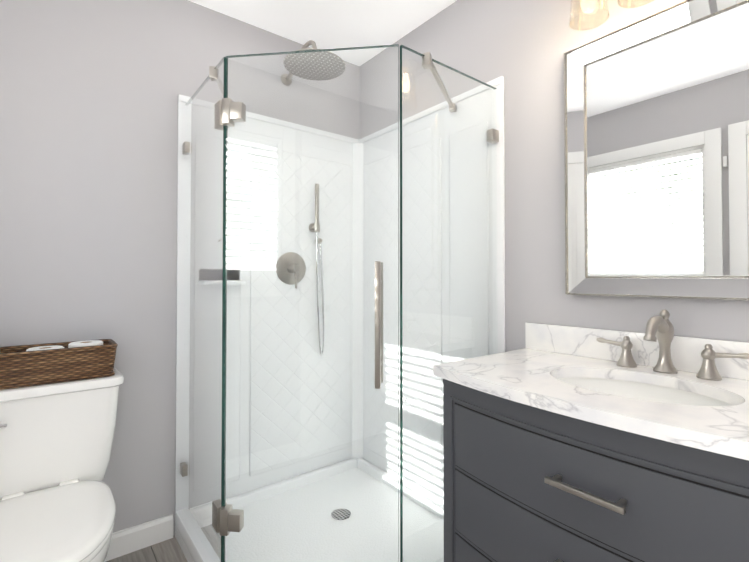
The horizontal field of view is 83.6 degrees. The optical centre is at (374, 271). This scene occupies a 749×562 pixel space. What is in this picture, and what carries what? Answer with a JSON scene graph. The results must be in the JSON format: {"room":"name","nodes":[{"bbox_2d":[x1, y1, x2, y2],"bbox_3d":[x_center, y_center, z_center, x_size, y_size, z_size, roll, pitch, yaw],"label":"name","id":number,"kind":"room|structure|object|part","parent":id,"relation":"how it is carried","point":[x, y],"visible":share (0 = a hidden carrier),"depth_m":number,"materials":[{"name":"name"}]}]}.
{"room":"bathroom","nodes":[
{"label":"bathroom","id":0,"kind":"room"},
{"bbox_2d":[106,536,187,561],"bbox_3d":[-0.088,1.196,0.922,2.190,0.060,2.740,1,-1,-38],"label":"floor","id":1,"kind":"structure","parent":0,"point":[169,550],"depth_m":1.75,"materials":[{"name":"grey wood"}]},
{"bbox_2d":[0,368,123,561],"bbox_3d":[-1.038,0.778,1.306,0.482,0.788,0.729,1,-1,-38],"label":"toilet","id":2,"kind":"object","parent":1,"relation":"on","point":[57,502],"visible":1,"depth_m":1.39,"materials":[{"name":"white ceramic"}]},
{"bbox_3d":[-1.214,0.488,1.328,0.077,0.025,0.019,1,-1,-38],"label":"lever","id":3,"kind":"part","parent":2,"relation":"part of","materials":[{"name":"silver metal"}]},
{"bbox_3d":[-0.975,0.745,1.227,0.380,0.030,0.527,1,-1,-38],"label":"seat lid","id":4,"kind":"part","parent":2,"relation":"part of","materials":[{"name":"white plastic"}]},
{"bbox_2d":[0,339,117,389],"bbox_3d":[-1.180,0.294,1.498,0.435,0.182,0.192,1,-1,-38],"label":"basket","id":5,"kind":"object","parent":2,"relation":"on","point":[32,365],"visible":1,"depth_m":1.46,"materials":[{"name":"wicker"}]},
{"bbox_3d":[-1.185,0.611,1.497,0.455,0.377,0.200,1,-1,-38],"label":"tank","id":6,"kind":"part","parent":2,"relation":"part of","materials":[{"name":"white ceramic"}]},
{"bbox_3d":[-1.183,0.405,1.497,0.482,0.036,0.222,1,-1,-38],"label":"tank lid","id":7,"kind":"part","parent":2,"relation":"part of","materials":[{"name":"white ceramic"}]},
{"bbox_3d":[-0.975,0.771,1.226,0.376,0.020,0.523,1,-1,-38],"label":"seat","id":8,"kind":"part","parent":2,"relation":"part of","materials":[{"name":"white ceramic"}]},
{"bbox_3d":[-1.012,0.977,1.270,0.368,0.388,0.627,1,-1,-38],"label":"bowl","id":9,"kind":"part","parent":2,"relation":"part of","materials":[{"name":"white ceramic"}]},
{"bbox_2d":[175,40,504,561],"bbox_3d":[-0.179,0.023,1.807,1.020,2.313,1.021,1,-1,-38],"label":"shower","id":10,"kind":"object","parent":1,"relation":"on","point":[339,296],"visible":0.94,"depth_m":2.00,"materials":[{"name":"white glass"}]},
{"bbox_3d":[-0.697,0.149,1.692,0.010,1.829,0.528,1,-1,-38],"label":"glass","id":11,"kind":"part","parent":10,"relation":"part of","materials":[{"name":"clear glass"}]},
{"bbox_2d":[222,269,241,280],"bbox_3d":[-0.734,0.012,2.000,0.210,0.060,0.006,1,-1,-38],"label":"shelf","id":12,"kind":"object","parent":10,"relation":"attached to","point":[237,275],"depth_m":2.04,"materials":[{"name":"grey metal"}]},
{"bbox_2d":[221,281,245,284],"bbox_3d":[-0.708,0.051,1.967,0.210,0.018,0.090,1,-1,-38],"label":"shelf","id":13,"kind":"object","parent":10,"relation":"attached to","point":[231,282],"depth_m":1.96,"materials":[{"name":"white plastic"}]},
{"bbox_3d":[-0.492,0.869,1.466,0.065,0.060,0.065,1,-1,-38],"label":"hinge door","id":14,"kind":"part","parent":10,"relation":"part of","materials":[{"name":"silver metal"}]},
{"bbox_3d":[-0.492,-0.568,1.489,0.065,0.060,0.065,1,-1,-38],"label":"hinge door","id":15,"kind":"part","parent":10,"relation":"part of","materials":[{"name":"silver metal"}]},
{"bbox_3d":[-0.440,-0.019,2.217,0.172,0.172,0.009,1,-1,-38],"label":"valve plate","id":16,"kind":"part","parent":10,"relation":"part of","materials":[{"name":"silver metal"}]},
{"bbox_3d":[-0.372,-1.075,2.115,0.021,0.108,0.305,1,-1,-38],"label":"arm","id":17,"kind":"part","parent":10,"relation":"part of"},
{"bbox_3d":[-0.223,0.141,1.445,0.441,1.821,0.441,1,-1,-38],"label":"glass door","id":18,"kind":"part","parent":10,"relation":"part of","materials":[{"name":"clear glass"}]},
{"bbox_2d":[314,223,319,231],"bbox_3d":[-0.311,-0.240,2.267,0.030,0.048,0.031,1,-1,-38],"label":"holder","id":19,"kind":"object","parent":10,"relation":"attached to","point":[318,224],"depth_m":2.25,"materials":[{"name":"silver metal"}]},
{"bbox_3d":[0.011,0.172,1.376,0.025,0.415,0.025,1,-1,-38],"label":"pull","id":20,"kind":"part","parent":10,"relation":"part of","materials":[{"name":"silver metal"}]},
{"bbox_3d":[0.020,0.174,1.455,0.025,0.415,0.025,1,-1,-38],"label":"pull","id":21,"kind":"part","parent":10,"relation":"part of","materials":[{"name":"silver metal"}]},
{"bbox_3d":[0.297,0.147,1.572,0.528,1.829,0.010,1,-1,-38],"label":"glass","id":22,"kind":"part","parent":10,"relation":"part of","materials":[{"name":"clear glass"}]},
{"bbox_2d":[433,309,748,561],"bbox_3d":[0.663,0.637,1.068,0.593,1.062,0.961,1,-1,-38],"label":"bathroom vanity","id":23,"kind":"object","parent":1,"relation":"on","point":[562,443],"visible":1,"depth_m":1.00,"materials":[{"name":"grey wood"}]},
{"bbox_3d":[0.495,0.865,0.933,0.085,0.175,0.813,1,-1,-38],"label":"drawer","id":24,"kind":"part","parent":23,"relation":"part of","materials":[{"name":"grey wood"}]},
{"bbox_3d":[0.495,0.675,0.936,0.085,0.175,0.813,1,-1,-38],"label":"drawer","id":25,"kind":"part","parent":23,"relation":"part of","materials":[{"name":"grey wood"}]},
{"bbox_3d":[0.413,0.470,0.952,0.032,0.011,0.011,1,-1,-38],"label":"pull post","id":26,"kind":"part","parent":23,"relation":"part of","materials":[{"name":"silver metal"}]},
{"bbox_3d":[0.439,0.469,0.885,0.012,0.013,0.166,1,-1,-38],"label":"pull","id":27,"kind":"part","parent":23,"relation":"part of","materials":[{"name":"silver metal"}]},
{"bbox_3d":[0.494,0.329,0.940,0.088,0.026,0.928,1,-1,-38],"label":"rail","id":28,"kind":"part","parent":23,"relation":"part of","materials":[{"name":"grey wood"}]},
{"bbox_3d":[0.495,0.482,0.939,0.085,0.181,0.813,1,-1,-38],"label":"drawer","id":29,"kind":"part","parent":23,"relation":"part of","materials":[{"name":"grey wood"}]},
{"bbox_3d":[0.748,0.223,1.334,0.017,0.023,0.080,1,-1,-38],"label":"lever","id":30,"kind":"part","parent":23,"relation":"part of","materials":[{"name":"silver metal"}]},
{"bbox_3d":[0.497,0.468,0.845,0.032,0.011,0.011,1,-1,-38],"label":"pull post","id":31,"kind":"part","parent":23,"relation":"part of","materials":[{"name":"silver metal"}]},
{"bbox_3d":[0.779,0.243,1.295,0.056,0.093,0.056,1,-1,-38],"label":"handle","id":32,"kind":"part","parent":23,"relation":"part of","materials":[{"name":"silver metal"}]},
{"bbox_2d":[558,377,733,405],"bbox_3d":[0.672,0.392,1.079,0.330,0.148,0.449,1,-1,-38],"label":"sink","id":33,"kind":"object","parent":23,"relation":"in","point":[630,387],"depth_m":1.19,"materials":[{"name":"white ceramic"}]},
{"bbox_2d":[643,309,677,373],"bbox_3d":[0.804,0.198,1.185,0.157,0.180,0.060,1,-1,-38],"label":"faucet","id":34,"kind":"object","parent":23,"relation":"on","point":[660,327],"depth_m":1.20,"materials":[{"name":"silver metal"}]},
{"bbox_3d":[0.905,0.241,1.134,0.056,0.093,0.056,1,-1,-38],"label":"handle","id":35,"kind":"part","parent":23,"relation":"part of","materials":[{"name":"silver metal"}]},
{"bbox_3d":[0.935,0.219,1.095,0.017,0.023,0.080,1,-1,-38],"label":"lever","id":36,"kind":"part","parent":23,"relation":"part of","materials":[{"name":"silver metal"}]},
{"bbox_2d":[0,0,358,535],"bbox_3d":[-0.896,-0.038,1.973,2.190,2.440,0.120,1,-1,-38],"label":"wall","id":37,"kind":"structure","parent":0,"point":[91,91],"depth_m":1.76,"materials":[{"name":"grey paint"}]},
{"bbox_2d":[104,514,172,561],"bbox_3d":[-1.260,1.126,1.584,0.920,0.100,0.013,1,-1,-38],"label":"baseboard","id":38,"kind":"structure","parent":37,"relation":"attached to","point":[137,537],"depth_m":1.78,"materials":[{"name":"white"}]},
{"bbox_2d":[189,0,456,65],"bbox_3d":[-0.088,-1.304,0.961,2.190,0.060,2.740,1,-1,-38],"label":"ceiling","id":39,"kind":"structure","parent":0,"point":[328,24],"depth_m":2.08,"materials":[{"name":"white paint"}]},
{"bbox_2d":[359,0,748,351],"bbox_3d":[0.764,-0.045,1.532,0.120,2.440,2.620,1,-1,-38],"label":"wall","id":40,"kind":"structure","parent":0,"point":[521,47],"depth_m":1.64,"materials":[{"name":"grey paint"}]},
{"bbox_2d":[569,0,653,30],"bbox_3d":[0.801,-0.941,1.242,0.190,0.277,0.480,1,-1,-38],"label":"sconce","id":41,"kind":"object","parent":40,"relation":"attached to","point":[606,6],"visible":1,"depth_m":1.34,"materials":[{"name":"beige glass"}]},
{"bbox_3d":[0.682,-0.884,1.334,0.116,0.166,0.116,1,-1,-38],"label":"lamp shade","id":42,"kind":"part","parent":41,"relation":"part of","materials":[{"name":"clear glass"}]},
{"bbox_3d":[0.772,-0.886,1.218,0.116,0.166,0.116,1,-1,-38],"label":"lamp shade","id":43,"kind":"part","parent":41,"relation":"part of","materials":[{"name":"clear glass"}]},
{"bbox_2d":[525,322,748,380],"bbox_3d":[0.888,0.239,1.251,0.020,0.100,0.961,1,-1,-38],"label":"backsplash","id":44,"kind":"structure","parent":40,"relation":"attached to","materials":[{"name":"stone"}]},
{"bbox_2d":[564,0,748,300],"bbox_3d":[0.877,-0.352,1.255,0.044,0.859,0.614,1,-1,-38],"label":"mirror","id":45,"kind":"object","parent":40,"relation":"attached to","point":[656,136],"visible":0.98,"depth_m":1.27,"materials":[{"name":"silver metal"}]}
]}

